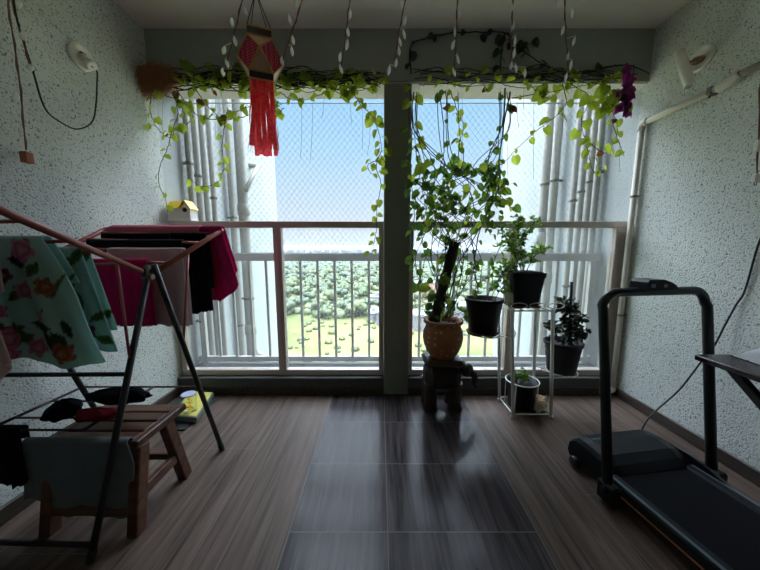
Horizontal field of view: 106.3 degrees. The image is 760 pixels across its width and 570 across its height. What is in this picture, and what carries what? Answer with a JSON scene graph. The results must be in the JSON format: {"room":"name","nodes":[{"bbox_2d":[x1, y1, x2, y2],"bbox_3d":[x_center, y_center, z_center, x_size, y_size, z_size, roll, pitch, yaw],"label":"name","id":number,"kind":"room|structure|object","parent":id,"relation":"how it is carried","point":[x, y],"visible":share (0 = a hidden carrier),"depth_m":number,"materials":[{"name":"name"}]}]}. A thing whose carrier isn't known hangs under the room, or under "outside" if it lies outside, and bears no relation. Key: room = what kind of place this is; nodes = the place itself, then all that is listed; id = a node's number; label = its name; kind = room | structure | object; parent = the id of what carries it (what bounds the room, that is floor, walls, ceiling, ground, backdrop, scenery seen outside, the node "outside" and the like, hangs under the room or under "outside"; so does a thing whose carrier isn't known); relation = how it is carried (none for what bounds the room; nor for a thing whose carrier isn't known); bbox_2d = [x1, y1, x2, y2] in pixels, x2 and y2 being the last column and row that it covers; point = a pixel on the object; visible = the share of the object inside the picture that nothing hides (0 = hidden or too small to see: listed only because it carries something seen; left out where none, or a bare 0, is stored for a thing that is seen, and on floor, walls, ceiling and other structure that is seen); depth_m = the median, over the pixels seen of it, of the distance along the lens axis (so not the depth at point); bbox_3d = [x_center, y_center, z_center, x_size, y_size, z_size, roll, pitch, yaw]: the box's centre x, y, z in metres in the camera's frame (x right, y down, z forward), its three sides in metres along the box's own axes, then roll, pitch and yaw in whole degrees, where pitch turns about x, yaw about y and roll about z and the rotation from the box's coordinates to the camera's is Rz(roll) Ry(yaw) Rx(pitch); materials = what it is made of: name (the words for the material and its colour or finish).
{"room":"apartment balcony","nodes":[
{"label":"apartment balcony","id":0,"kind":"room"},
{"bbox_2d":[0,0,278,506],"bbox_3d":[-2.120,0.401,1.575,1.200,17.000,5.620,0,7,0],"label":"wall","id":1,"kind":"structure","parent":0,"point":[80,183],"depth_m":1.53,"materials":[{"name":"grey paint"}]},
{"bbox_2d":[67,41,97,71],"bbox_3d":[-1.482,-1.155,1.444,0.077,0.124,0.124,0,7,0],"label":"wall lamp","id":2,"kind":"object","parent":1,"relation":"attached to","point":[81,57],"visible":0.98,"depth_m":1.43,"materials":[{"name":"white plastic"}]},
{"bbox_2d":[12,0,97,129],"bbox_3d":[-1.476,-1.033,1.327,0.039,0.562,0.345,0,7,0],"label":"cable","id":3,"kind":"object","parent":2,"relation":"attached to","point":[14,4],"visible":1,"depth_m":1.28,"materials":[{"name":"rubber"}]},
{"bbox_2d":[78,53,97,70],"bbox_3d":[-1.482,-1.130,1.443,0.077,0.076,0.049,0,7,0],"label":"socket","id":4,"kind":"object","parent":2,"relation":"attached to","point":[84,63],"depth_m":1.43,"materials":[{"name":"white plastic"}]},
{"bbox_2d":[0,388,179,526],"bbox_3d":[-1.513,1.008,0.499,0.014,0.072,3.330,0,7,0],"label":"baseboard","id":5,"kind":"structure","parent":1,"relation":"attached to","point":[17,504],"depth_m":1.19,"materials":[{"name":"wood"}]},
{"bbox_2d":[130,56,182,103],"bbox_3d":[-1.414,-1.306,1.798,0.333,0.280,0.150,0,7,0],"label":"nest","id":6,"kind":"object","parent":1,"relation":"attached to","point":[151,77],"visible":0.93,"depth_m":1.79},
{"bbox_2d":[181,99,203,363],"bbox_3d":[-1.484,0.298,2.367,0.076,13.000,0.056,0,7,0],"label":"drain pipe","id":7,"kind":"object","parent":1,"relation":"attached to","point":[186,120],"visible":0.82,"depth_m":2.19,"materials":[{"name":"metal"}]},
{"bbox_2d":[189,99,214,355],"bbox_3d":[-1.484,0.285,2.463,0.076,13.000,0.056,0,7,0],"label":"drain pipe","id":8,"kind":"object","parent":1,"relation":"attached to","point":[209,313],"visible":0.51,"depth_m":2.31,"materials":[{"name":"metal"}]},
{"bbox_2d":[196,99,219,355],"bbox_3d":[-1.484,0.273,2.559,0.076,13.000,0.056,0,7,0],"label":"drain pipe","id":9,"kind":"object","parent":1,"relation":"attached to","point":[199,110],"visible":0.18,"depth_m":2.40,"materials":[{"name":"metal"}]},
{"bbox_2d":[204,99,227,355],"bbox_3d":[-1.484,0.259,2.664,0.076,13.000,0.056,0,7,0],"label":"drain pipe","id":10,"kind":"object","parent":1,"relation":"attached to","point":[221,303],"visible":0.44,"depth_m":2.51,"materials":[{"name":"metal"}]},
{"bbox_2d":[222,99,244,355],"bbox_3d":[-1.478,0.220,2.969,0.088,13.000,0.070,0,7,0],"label":"drain pipe","id":11,"kind":"object","parent":1,"relation":"attached to","point":[240,324],"visible":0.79,"depth_m":2.85,"materials":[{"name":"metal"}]},
{"bbox_2d":[231,99,256,355],"bbox_3d":[-1.454,0.196,3.148,0.137,13.000,0.120,0,7,0],"label":"drain pipe","id":12,"kind":"object","parent":1,"relation":"attached to","point":[245,298],"visible":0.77,"depth_m":2.99,"materials":[{"name":"metal"}]},
{"bbox_2d":[243,163,260,191],"bbox_3d":[-1.435,-1.190,3.131,0.177,0.417,0.522,0,7,0],"label":"pipe","id":13,"kind":"object","parent":1,"relation":"attached to","point":[258,165],"visible":0.9,"depth_m":3.12,"materials":[{"name":"plastic"}]},
{"bbox_2d":[0,394,759,569],"bbox_3d":[0.125,1.127,0.449,3.590,0.150,3.500,0,7,0],"label":"floor","id":14,"kind":"structure","parent":0,"point":[298,482],"depth_m":1.26,"materials":[{"name":"brown wood"}]},
{"bbox_2d":[0,206,224,565],"bbox_3d":[-1.177,0.337,1.223,0.648,1.220,0.927,0,7,0],"label":"clothes rack","id":15,"kind":"object","parent":14,"relation":"on","point":[151,271],"visible":0.76,"depth_m":1.08,"materials":[{"name":"brown metal"}]},
{"bbox_2d":[0,263,11,380],"bbox_3d":[-1.183,0.087,0.815,0.262,0.564,0.064,0,7,0],"label":"cloth","id":16,"kind":"object","parent":15,"relation":"hanging from","point":[5,361],"visible":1,"depth_m":0.81,"materials":[{"name":"fabric"}]},
{"bbox_2d":[0,425,29,489],"bbox_3d":[-1.386,0.647,1.076,0.111,0.247,0.042,0,7,0],"label":"cloth","id":17,"kind":"object","parent":15,"relation":"hanging from","point":[13,470],"visible":0.99,"depth_m":1.06,"materials":[{"name":"fabric"}]},
{"bbox_2d":[0,235,106,368],"bbox_3d":[-1.185,0.066,0.913,0.582,0.443,0.054,0,7,0],"label":"floral cloth","id":18,"kind":"object","parent":15,"relation":"hanging from","point":[42,317],"visible":0.98,"depth_m":0.90,"materials":[{"name":"fabric"}]},
{"bbox_2d":[39,398,82,422],"bbox_3d":[-1.272,0.495,1.149,0.107,0.071,0.134,0,7,0],"label":"black sleeve","id":19,"kind":"object","parent":15,"relation":"on","point":[65,408],"visible":0.97,"depth_m":1.12,"materials":[{"name":"fabric"}]},
{"bbox_2d":[59,247,117,351],"bbox_3d":[-1.042,0.053,0.980,0.272,0.366,0.050,0,7,0],"label":"cloth","id":20,"kind":"object","parent":15,"relation":"hanging from","point":[90,292],"visible":0.38,"depth_m":0.97,"materials":[{"name":"fabric"}]},
{"bbox_2d":[73,406,116,421],"bbox_3d":[-1.126,0.510,1.131,0.187,0.043,0.079,0,7,0],"label":"bundle","id":21,"kind":"object","parent":15,"relation":"on","point":[100,413],"visible":0.96,"depth_m":1.11,"materials":[{"name":"fabric"}]},
{"bbox_2d":[84,386,152,404],"bbox_3d":[-1.167,0.483,1.263,0.291,0.064,0.101,0,7,0],"label":"bundle","id":22,"kind":"object","parent":15,"relation":"on","point":[107,396],"visible":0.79,"depth_m":1.24,"materials":[{"name":"fabric"}]},
{"bbox_2d":[93,259,156,326],"bbox_3d":[-1.148,0.037,1.264,0.270,0.306,0.049,0,7,0],"label":"towel","id":23,"kind":"object","parent":15,"relation":"hanging from","point":[131,281],"visible":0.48,"depth_m":1.25,"materials":[{"name":"fabric"}]},
{"bbox_2d":[101,233,169,252],"bbox_3d":[-1.291,-0.223,1.519,0.359,0.108,0.033,0,7,0],"label":"shirt","id":24,"kind":"object","parent":15,"relation":"hanging from","point":[103,235],"visible":0.3,"depth_m":1.50,"materials":[{"name":"black fabric"}]},
{"bbox_2d":[86,239,185,250],"bbox_3d":[-1.231,-0.202,1.441,0.478,0.059,0.031,0,7,0],"label":"garment","id":25,"kind":"object","parent":15,"relation":"hanging from","point":[130,243],"visible":0.7,"depth_m":1.43,"materials":[{"name":"fabric"}]},
{"bbox_2d":[107,248,192,326],"bbox_3d":[-1.104,0.011,1.371,0.356,0.379,0.050,0,7,0],"label":"sheet","id":26,"kind":"object","parent":15,"relation":"hanging from","point":[174,276],"visible":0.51,"depth_m":1.35,"materials":[{"name":"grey fabric"}]},
{"bbox_2d":[107,225,202,232],"bbox_3d":[-1.223,-0.292,1.571,0.495,0.077,0.077,0,7,0],"label":"scarf","id":27,"kind":"object","parent":15,"relation":"on","point":[113,228],"visible":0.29,"depth_m":1.53,"materials":[{"name":"fabric"}]},
{"bbox_2d":[169,232,214,313],"bbox_3d":[-1.010,-0.053,1.540,0.202,0.456,0.064,0,7,0],"label":"trousers","id":28,"kind":"object","parent":15,"relation":"hanging from","point":[201,277],"visible":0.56,"depth_m":1.52,"materials":[{"name":"fabric"}]},
{"bbox_2d":[199,226,238,300],"bbox_3d":[-0.949,-0.119,1.613,0.292,0.424,0.074,0,7,0],"label":"blouse","id":29,"kind":"object","parent":15,"relation":"hanging from","point":[225,269],"visible":0.48,"depth_m":1.60,"materials":[{"name":"fabric"}]},
{"bbox_2d":[38,403,191,537],"bbox_3d":[-1.114,0.765,1.223,0.378,0.368,0.327,0,7,0],"label":"wooden stool","id":30,"kind":"object","parent":14,"relation":"on","point":[140,422],"visible":0.69,"depth_m":1.14,"materials":[{"name":"brown wood"}]},
{"bbox_2d":[22,437,134,518],"bbox_3d":[-1.157,0.744,1.101,0.442,0.326,0.044,0,7,0],"label":"towel","id":31,"kind":"object","parent":30,"relation":"on","point":[73,467],"visible":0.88,"depth_m":1.08,"materials":[{"name":"fabric"}]},
{"bbox_2d":[169,398,218,430],"bbox_3d":[-1.337,0.857,1.911,0.305,0.008,0.370,0,7,0],"label":"floor mat","id":32,"kind":"object","parent":14,"relation":"on","point":[181,426],"visible":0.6,"depth_m":1.80,"materials":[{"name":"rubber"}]},
{"bbox_2d":[174,391,213,422],"bbox_3d":[-1.280,0.825,1.956,0.259,0.040,0.336,0,7,0],"label":"tray","id":33,"kind":"object","parent":32,"relation":"on","point":[194,416],"visible":0.49,"depth_m":1.87,"materials":[{"name":"plastic"}]},
{"bbox_2d":[180,390,197,413],"bbox_3d":[-1.237,0.763,1.848,0.086,0.128,0.086,0,7,0],"label":"cup","id":34,"kind":"object","parent":33,"relation":"on","point":[187,394],"visible":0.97,"depth_m":1.84,"materials":[{"name":"yellow plastic"}]},
{"bbox_2d":[421,352,478,413],"bbox_3d":[0.479,0.669,1.981,0.369,0.362,0.214,0,7,0],"label":"stool","id":35,"kind":"object","parent":14,"relation":"on","point":[438,375],"visible":0.97,"depth_m":1.90,"materials":[{"name":"black wood"}]},
{"bbox_2d":[399,88,520,359],"bbox_3d":[0.515,-0.376,1.846,0.783,1.744,0.280,0,7,0],"label":"potted plant","id":36,"kind":"object","parent":35,"relation":"on","point":[442,332],"visible":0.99,"depth_m":1.84,"materials":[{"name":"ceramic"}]},
{"bbox_2d":[480,303,578,418],"bbox_3d":[0.977,0.474,1.920,0.726,0.766,0.243,0,7,0],"label":"plant stand","id":37,"kind":"object","parent":14,"relation":"on","point":[535,310],"visible":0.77,"depth_m":1.84,"materials":[{"name":"white metal"}]},
{"bbox_2d":[465,221,510,337],"bbox_3d":[0.737,-0.040,1.850,0.355,0.732,0.244,0,7,0],"label":"potted plant","id":38,"kind":"object","parent":37,"relation":"on","point":[483,316],"visible":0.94,"depth_m":1.81,"materials":[{"name":"green plant"}]},
{"bbox_2d":[506,365,538,411],"bbox_3d":[0.963,0.674,1.933,0.196,0.310,0.196,0,7,0],"label":"potted plant","id":39,"kind":"object","parent":37,"relation":"in","point":[525,397],"visible":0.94,"depth_m":1.88,"materials":[{"name":"green plant"}]},
{"bbox_2d":[493,213,553,307],"bbox_3d":[0.914,-0.159,1.834,0.358,0.594,0.202,0,7,0],"label":"potted plant","id":40,"kind":"object","parent":37,"relation":"on","point":[526,286],"visible":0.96,"depth_m":1.79,"materials":[{"name":"green plant"}]},
{"bbox_2d":[542,282,591,375],"bbox_3d":[1.254,0.282,1.912,0.307,0.610,0.236,0,7,0],"label":"potted plant","id":41,"kind":"object","parent":37,"relation":"on","point":[567,349],"visible":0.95,"depth_m":1.88,"materials":[{"name":"green plant"}]},
{"bbox_2d":[534,394,547,412],"bbox_3d":[1.088,0.798,1.950,0.104,0.115,0.109,0,7,0],"label":"planter","id":42,"kind":"object","parent":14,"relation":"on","point":[542,401],"visible":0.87,"depth_m":1.91,"materials":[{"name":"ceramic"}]},
{"bbox_2d":[568,278,759,569],"bbox_3d":[1.308,0.508,0.888,0.615,0.964,1.212,-1,7,-8],"label":"treadmill","id":43,"kind":"object","parent":14,"relation":"on","point":[691,502],"visible":1,"depth_m":1.22,"materials":[{"name":"black metal"}]},
{"bbox_2d":[568,429,733,488],"bbox_3d":[1.244,0.840,1.350,0.462,0.126,0.372,-1,7,-8],"label":"hood","id":44,"kind":"object","parent":43,"relation":"attached to","point":[642,459],"depth_m":1.31,"materials":[{"name":"black plastic"}]},
{"bbox_2d":[694,354,759,409],"bbox_3d":[1.475,0.673,0.638,0.560,0.700,0.992,0,7,0],"label":"folding table","id":45,"kind":"object","parent":14,"relation":"on","point":[740,370],"visible":1,"depth_m":0.98,"materials":[{"name":"plastic"}]},
{"bbox_2d":[732,348,759,364],"bbox_3d":[1.480,0.209,0.914,0.390,0.146,0.300,0,7,0],"label":"pack","id":46,"kind":"object","parent":45,"relation":"on","point":[753,356],"visible":1,"depth_m":1.03},
{"bbox_2d":[177,362,599,387],"bbox_3d":[0.125,0.744,2.300,3.330,0.133,0.310,0,7,0],"label":"ledge","id":47,"kind":"object","parent":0,"point":[183,380],"visible":0.39,"depth_m":2.15,"materials":[{"name":"paint"}]},
{"bbox_2d":[169,221,383,374],"bbox_3d":[-0.742,0.115,2.130,1.536,1.157,0.062,0,7,0],"label":"window","id":48,"kind":"structure","parent":47,"relation":"on","point":[277,226],"depth_m":2.11,"materials":[{"name":"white metal"}]},
{"bbox_2d":[165,200,198,220],"bbox_3d":[-1.417,-0.529,2.043,0.178,0.144,0.097,0,7,0],"label":"birdhouse","id":49,"kind":"object","parent":48,"relation":"on","point":[184,210],"visible":0.91,"depth_m":2.01,"materials":[{"name":"white wood"}]},
{"bbox_2d":[179,387,612,394],"bbox_3d":[0.125,0.800,2.145,3.262,0.060,0.012,0,7,0],"label":"baseboard","id":50,"kind":"structure","parent":47,"relation":"attached to","point":[216,390],"depth_m":2.14,"materials":[{"name":"wood"}]},
{"bbox_2d":[199,253,601,363],"bbox_3d":[0.125,0.205,2.346,3.282,0.923,0.040,0,7,0],"label":"metal railing","id":51,"kind":"object","parent":47,"relation":"on","point":[592,258],"visible":0.62,"depth_m":2.33,"materials":[{"name":"metal"}]},
{"bbox_2d":[178,103,613,252],"bbox_3d":[0.125,-0.807,2.200,3.271,1.119,0.008,0,7,0],"label":"safety net","id":52,"kind":"object","parent":51,"relation":"attached to","point":[185,103],"visible":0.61,"depth_m":2.19,"materials":[{"name":"fabric"}]},
{"bbox_2d":[408,221,626,374],"bbox_3d":[0.989,0.115,2.130,1.552,1.157,0.062,0,7,0],"label":"window","id":53,"kind":"structure","parent":47,"relation":"on","point":[618,228],"depth_m":2.10,"materials":[{"name":"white metal"}]},
{"bbox_2d":[383,83,411,393],"bbox_3d":[0.120,-0.263,2.109,0.183,2.178,0.190,0,7,0],"label":"pillar","id":54,"kind":"structure","parent":0,"point":[396,214],"depth_m":2.01,"materials":[{"name":"paint"}]},
{"bbox_2d":[144,28,654,81],"bbox_3d":[0.125,-1.508,1.957,3.330,0.314,0.210,0,7,0],"label":"beam","id":55,"kind":"structure","parent":0,"point":[318,49],"depth_m":1.85,"materials":[{"name":"paint"}]},
{"bbox_2d":[146,59,391,256],"bbox_3d":[-0.723,-0.815,1.894,1.613,1.249,0.116,0,7,0],"label":"trailing vine","id":56,"kind":"object","parent":55,"relation":"attached to","point":[288,80],"visible":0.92,"depth_m":1.85,"materials":[{"name":"green plant"}]},
{"bbox_2d":[402,28,649,179],"bbox_3d":[0.941,-1.117,1.855,1.602,1.040,0.114,0,7,0],"label":"trailing vine","id":57,"kind":"object","parent":55,"relation":"attached to","point":[608,103],"visible":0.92,"depth_m":1.83,"materials":[{"name":"green plant"}]},
{"bbox_2d":[614,62,636,117],"bbox_3d":[1.558,-1.241,1.819,0.162,0.331,0.085,0,7,0],"label":"flowers","id":58,"kind":"object","parent":57,"relation":"hanging from","point":[628,90],"visible":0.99,"depth_m":1.80,"materials":[{"name":"purple plant"}]},
{"bbox_2d":[114,0,689,27],"bbox_3d":[0.125,-1.528,0.200,3.590,0.180,3.690,0,7,0],"label":"ceiling","id":59,"kind":"structure","parent":0,"point":[147,13],"depth_m":1.71,"materials":[{"name":"paint"}]},
{"bbox_2d":[7,0,34,163],"bbox_3d":[-1.462,-1.030,1.127,0.061,1.047,0.030,0,7,0],"label":"hanging cord","id":60,"kind":"object","parent":59,"relation":"hanging from","point":[25,157],"visible":1,"depth_m":1.16,"materials":[{"name":"brown"}]},
{"bbox_2d":[11,0,33,71],"bbox_3d":[-1.489,-1.218,1.143,0.091,0.678,0.017,0,7,0],"label":"hanging cord","id":61,"kind":"object","parent":59,"relation":"hanging from","point":[22,35],"visible":1,"depth_m":1.17,"materials":[{"name":"white"}]},
{"bbox_2d":[221,0,247,76],"bbox_3d":[-0.635,-1.274,1.296,0.215,0.608,0.017,0,7,0],"label":"string light","id":62,"kind":"object","parent":59,"relation":"hanging from","point":[234,40],"visible":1,"depth_m":1.31,"materials":[{"name":"white"}]},
{"bbox_2d":[236,0,283,156],"bbox_3d":[-0.573,-1.118,1.367,0.202,0.936,0.202,0,7,0],"label":"paper lantern","id":63,"kind":"object","parent":59,"relation":"hanging from","point":[258,55],"visible":1,"depth_m":1.34,"materials":[{"name":"red paper"}]},
{"bbox_2d":[280,0,302,65],"bbox_3d":[-0.362,-1.298,1.294,0.205,0.561,0.017,0,7,0],"label":"string light","id":64,"kind":"object","parent":59,"relation":"hanging from","point":[291,38],"visible":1,"depth_m":1.31,"materials":[{"name":"white"}]},
{"bbox_2d":[338,0,351,73],"bbox_3d":[-0.142,-1.281,1.296,0.105,0.594,0.017,0,7,0],"label":"string light","id":65,"kind":"object","parent":59,"relation":"hanging from","point":[349,13],"visible":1,"depth_m":1.31,"materials":[{"name":"white"}]},
{"bbox_2d":[387,0,406,74],"bbox_3d":[0.098,-1.278,1.296,0.129,0.599,0.017,0,7,0],"label":"string light","id":66,"kind":"object","parent":59,"relation":"hanging from","point":[402,4],"visible":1,"depth_m":1.31,"materials":[{"name":"white"}]},
{"bbox_2d":[451,0,460,75],"bbox_3d":[0.350,-1.274,1.297,0.044,0.607,0.017,0,7,0],"label":"string light","id":67,"kind":"object","parent":59,"relation":"hanging from","point":[458,12],"visible":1,"depth_m":1.31,"materials":[{"name":"white"}]},
{"bbox_2d":[509,0,525,77],"bbox_3d":[0.637,-1.272,1.297,0.098,0.612,0.016,0,7,0],"label":"string light","id":68,"kind":"object","parent":59,"relation":"hanging from","point":[512,3],"visible":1,"depth_m":1.32,"materials":[{"name":"white"}]},
{"bbox_2d":[555,0,575,80],"bbox_3d":[0.850,-1.264,1.298,0.107,0.629,0.017,0,7,0],"label":"string light","id":69,"kind":"object","parent":59,"relation":"hanging from","point":[556,2],"visible":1,"depth_m":1.31,"materials":[{"name":"white"}]},
{"bbox_2d":[756,83,759,173],"bbox_3d":[1.671,-1.027,1.238,0.167,1.082,0.017,0,7,0],"label":"cable","id":70,"kind":"object","parent":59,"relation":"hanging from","point":[757,153],"visible":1,"depth_m":1.28,"materials":[{"name":"white"}]},
{"bbox_2d":[751,174,759,185],"bbox_3d":[1.725,-0.483,1.309,0.024,0.052,0.020,0,7,0],"label":"plug","id":71,"kind":"object","parent":70,"relation":"attached to","point":[755,178],"visible":1,"depth_m":1.30,"materials":[{"name":"white plastic"}]},
{"bbox_2d":[753,140,759,152],"bbox_3d":[1.717,-0.629,1.291,0.032,0.052,0.018,0,7,0],"label":"box","id":72,"kind":"object","parent":70,"relation":"attached to","point":[756,148],"visible":1,"depth_m":1.29,"materials":[{"name":"white plastic"}]},
{"bbox_2d":[492,0,759,470],"bbox_3d":[2.370,0.401,1.575,1.200,17.000,5.620,0,7,0],"label":"wall","id":73,"kind":"structure","parent":0,"point":[697,221],"depth_m":1.67,"materials":[{"name":"grey paint"}]},
{"bbox_2d":[166,82,647,98],"bbox_3d":[0.125,-1.349,1.984,3.330,0.008,0.198,0,7,0],"label":"trim","id":74,"kind":"structure","parent":73,"relation":"attached to","point":[427,91],"depth_m":1.98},
{"bbox_2d":[529,100,554,355],"bbox_3d":[1.712,0.203,3.095,0.120,13.000,0.096,0,7,0],"label":"drain pipe","id":75,"kind":"object","parent":73,"relation":"attached to","point":[545,156],"visible":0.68,"depth_m":2.92,"materials":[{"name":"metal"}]},
{"bbox_2d":[537,99,564,355],"bbox_3d":[1.714,0.224,2.938,0.116,13.000,0.088,0,7,0],"label":"drain pipe","id":76,"kind":"object","parent":73,"relation":"attached to","point":[545,298],"visible":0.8,"depth_m":2.80,"materials":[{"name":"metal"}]},
{"bbox_2d":[559,99,583,335],"bbox_3d":[1.734,0.257,2.679,0.076,13.000,0.056,0,7,0],"label":"drain pipe","id":77,"kind":"object","parent":73,"relation":"attached to","point":[565,285],"visible":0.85,"depth_m":2.54,"materials":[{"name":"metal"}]},
{"bbox_2d":[566,105,591,328],"bbox_3d":[1.734,0.270,2.582,0.076,13.000,0.056,0,7,0],"label":"drain pipe","id":78,"kind":"object","parent":73,"relation":"attached to","point":[588,110],"visible":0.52,"depth_m":2.44,"materials":[{"name":"metal"}]},
{"bbox_2d":[572,99,599,337],"bbox_3d":[1.734,0.282,2.492,0.076,13.000,0.056,0,7,0],"label":"drain pipe","id":79,"kind":"object","parent":73,"relation":"attached to","point":[581,271],"visible":0.38,"depth_m":2.36,"materials":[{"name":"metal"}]},
{"bbox_2d":[580,104,606,325],"bbox_3d":[1.734,0.292,2.413,0.076,13.000,0.056,0,7,0],"label":"drain pipe","id":80,"kind":"object","parent":73,"relation":"attached to","point":[601,120],"visible":0.23,"depth_m":2.27,"materials":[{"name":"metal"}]},
{"bbox_2d":[599,61,759,393],"bbox_3d":[1.707,-0.152,1.424,0.126,2.102,1.219,0,7,0],"label":"conduit","id":81,"kind":"object","parent":73,"relation":"attached to","point":[737,75],"visible":0.84,"depth_m":1.93,"materials":[{"name":"beige plastic"}]},
{"bbox_2d":[613,387,759,486],"bbox_3d":[1.763,1.008,0.499,0.014,0.072,3.330,0,7,0],"label":"baseboard","id":82,"kind":"structure","parent":73,"relation":"attached to","point":[737,465],"depth_m":1.62,"materials":[{"name":"tile"}]},
{"bbox_2d":[673,43,715,89],"bbox_3d":[1.696,-1.181,1.555,0.148,0.251,0.158,0,7,0],"label":"wall lamp","id":83,"kind":"object","parent":73,"relation":"attached to","point":[703,55],"visible":1,"depth_m":1.53,"materials":[{"name":"white plastic"}]},
{"bbox_2d":[691,55,704,65],"bbox_3d":[1.728,-1.221,1.549,0.082,0.064,0.040,-5,9,-31],"label":"socket","id":84,"kind":"object","parent":83,"relation":"attached to","point":[699,60],"depth_m":1.54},
{"bbox_2d":[641,238,759,429],"bbox_3d":[1.574,0.208,1.414,0.384,1.156,0.178,0,7,0],"label":"power cable","id":85,"kind":"object","parent":73,"relation":"attached to","point":[758,243],"visible":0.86,"depth_m":1.44,"materials":[{"name":"black plastic"}]},
{"label":"outside","id":86,"kind":"structure","parent":0,"visible":0},
{"bbox_2d":[284,245,497,248],"bbox_3d":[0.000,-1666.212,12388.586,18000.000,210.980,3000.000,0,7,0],"label":"hills","id":87,"kind":"structure","parent":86,"point":[285,246],"depth_m":8883.94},
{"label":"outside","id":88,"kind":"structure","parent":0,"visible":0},
{"bbox_2d":[285,249,496,355],"bbox_3d":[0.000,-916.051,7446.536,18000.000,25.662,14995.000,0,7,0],"label":"terrain","id":89,"kind":"structure","parent":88,"point":[327,327],"depth_m":147.47,"materials":[{"name":"plant"}]},
{"bbox_2d":[286,297,295,310],"bbox_3d":[-60.629,13.656,184.328,11.417,11.653,16.160,0,7,2],"label":"tree","id":90,"kind":"object","parent":89,"relation":"on","point":[290,304],"visible":0.4,"depth_m":182.86,"materials":[{"name":"plant"}]},
{"bbox_2d":[285,276,298,287],"bbox_3d":[-86.199,-0.769,279.006,17.331,15.885,15.162,-4,8,-29],"label":"tree","id":91,"kind":"object","parent":89,"relation":"on","point":[293,281],"visible":0.8,"depth_m":275.71,"materials":[{"name":"plant"}]},
{"bbox_2d":[290,285,305,294],"bbox_3d":[-69.321,5.918,243.372,14.774,11.798,14.228,0,7,-3],"label":"tree","id":92,"kind":"object","parent":89,"relation":"on","point":[295,290],"visible":0.8,"depth_m":238.96,"materials":[{"name":"plant"}]},
{"bbox_2d":[293,296,309,304],"bbox_3d":[-56.660,12.156,205.456,12.321,9.188,10.292,-6,10,-41],"label":"tree","id":93,"kind":"object","parent":89,"relation":"on","point":[296,299],"visible":0.62,"depth_m":202.50,"materials":[{"name":"plant"}]},
{"bbox_2d":[303,292,315,298],"bbox_3d":[-56.662,9.184,231.631,12.379,8.343,8.745,4,9,30],"label":"tree","id":94,"kind":"object","parent":89,"relation":"on","point":[306,294],"visible":0.96,"depth_m":228.07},
{"bbox_2d":[311,298,329,308],"bbox_3d":[-40.120,13.474,192.059,11.648,10.023,12.095,7,10,44],"label":"tree","id":95,"kind":"object","parent":89,"relation":"on","point":[322,302],"visible":0.56,"depth_m":189.86,"materials":[{"name":"plant"}]},
{"bbox_2d":[320,304,333,315],"bbox_3d":[-32.735,16.110,175.895,10.487,8.957,11.262,-2,8,-16],"label":"tree","id":96,"kind":"object","parent":89,"relation":"on","point":[326,310],"visible":1,"depth_m":172.70,"materials":[{"name":"plant"}]},
{"bbox_2d":[316,289,338,300],"bbox_3d":[-40.312,9.477,210.899,17.016,13.100,14.886,3,8,19],"label":"tree","id":97,"kind":"object","parent":89,"relation":"on","point":[327,294],"visible":0.74,"depth_m":207.38,"materials":[{"name":"plant"}]},
{"bbox_2d":[331,288,348,296],"bbox_3d":[-34.262,7.121,236.969,16.582,11.059,11.714,-4,8,-26],"label":"tree","id":98,"kind":"object","parent":89,"relation":"on","point":[339,291],"visible":0.71,"depth_m":233.42,"materials":[{"name":"plant"}]},
{"bbox_2d":[338,298,354,307],"bbox_3d":[-21.713,13.434,195.221,11.511,9.288,13.781,7,10,43],"label":"tree","id":99,"kind":"object","parent":89,"relation":"on","point":[342,304],"visible":0.59,"depth_m":191.66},
{"bbox_2d":[345,300,367,316],"bbox_3d":[-15.765,14.515,179.040,15.657,11.310,13.697,6,9,37],"label":"tree","id":100,"kind":"object","parent":89,"relation":"on","point":[358,305],"visible":0.85,"depth_m":175.53,"materials":[{"name":"plant"}]},
{"bbox_2d":[355,288,367,296],"bbox_3d":[-14.241,7.660,232.522,11.662,11.136,12.109,5,9,34],"label":"tree","id":101,"kind":"object","parent":89,"relation":"on","point":[361,292],"visible":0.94,"depth_m":229.58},
{"bbox_2d":[355,282,370,290],"bbox_3d":[-15.481,3.588,257.685,14.451,12.734,15.519,-1,7,-6],"label":"tree","id":102,"kind":"object","parent":89,"relation":"on","point":[361,284],"visible":0.69,"depth_m":254.74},
{"bbox_2d":[364,298,378,305],"bbox_3d":[-4.479,12.943,202.799,13.560,8.311,9.580,0,7,1],"label":"tree","id":103,"kind":"object","parent":89,"relation":"on","point":[374,301],"visible":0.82,"depth_m":199.26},
{"bbox_2d":[370,307,377,320],"bbox_3d":[-3.000,17.126,175.667,8.000,7.000,13.000,0,7,0],"label":"house","id":104,"kind":"structure","parent":89,"relation":"on","point":[373,309],"depth_m":170.07,"materials":[{"name":"metal"}]},
{"bbox_2d":[284,261,496,268],"bbox_3d":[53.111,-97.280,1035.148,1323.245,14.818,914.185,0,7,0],"label":"canopy","id":105,"kind":"object","parent":89,"relation":"on","point":[295,264],"visible":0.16,"depth_m":622.31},
{"bbox_2d":[284,248,497,252],"bbox_3d":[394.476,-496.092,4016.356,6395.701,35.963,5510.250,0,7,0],"label":"city","id":106,"kind":"object","parent":89,"relation":"on","point":[301,250],"visible":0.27,"depth_m":2061.74},
{"bbox_2d":[413,308,431,330],"bbox_3d":[26.000,17.975,153.592,17.000,11.000,13.000,0,7,0],"label":"house","id":107,"kind":"structure","parent":89,"relation":"on","point":[415,312],"depth_m":148.08,"materials":[{"name":"metal"}]},
{"bbox_2d":[414,279,434,299],"bbox_3d":[40.000,3.413,242.457,21.000,17.000,15.000,0,7,0],"label":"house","id":108,"kind":"structure","parent":89,"relation":"on","point":[425,280],"depth_m":235.77,"materials":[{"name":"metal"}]},
{"bbox_2d":[445,299,467,323],"bbox_3d":[44.000,15.053,168.339,19.000,13.000,13.000,0,7,0],"label":"house","id":109,"kind":"structure","parent":89,"relation":"on","point":[461,303],"depth_m":162.60,"materials":[{"name":"concrete"}]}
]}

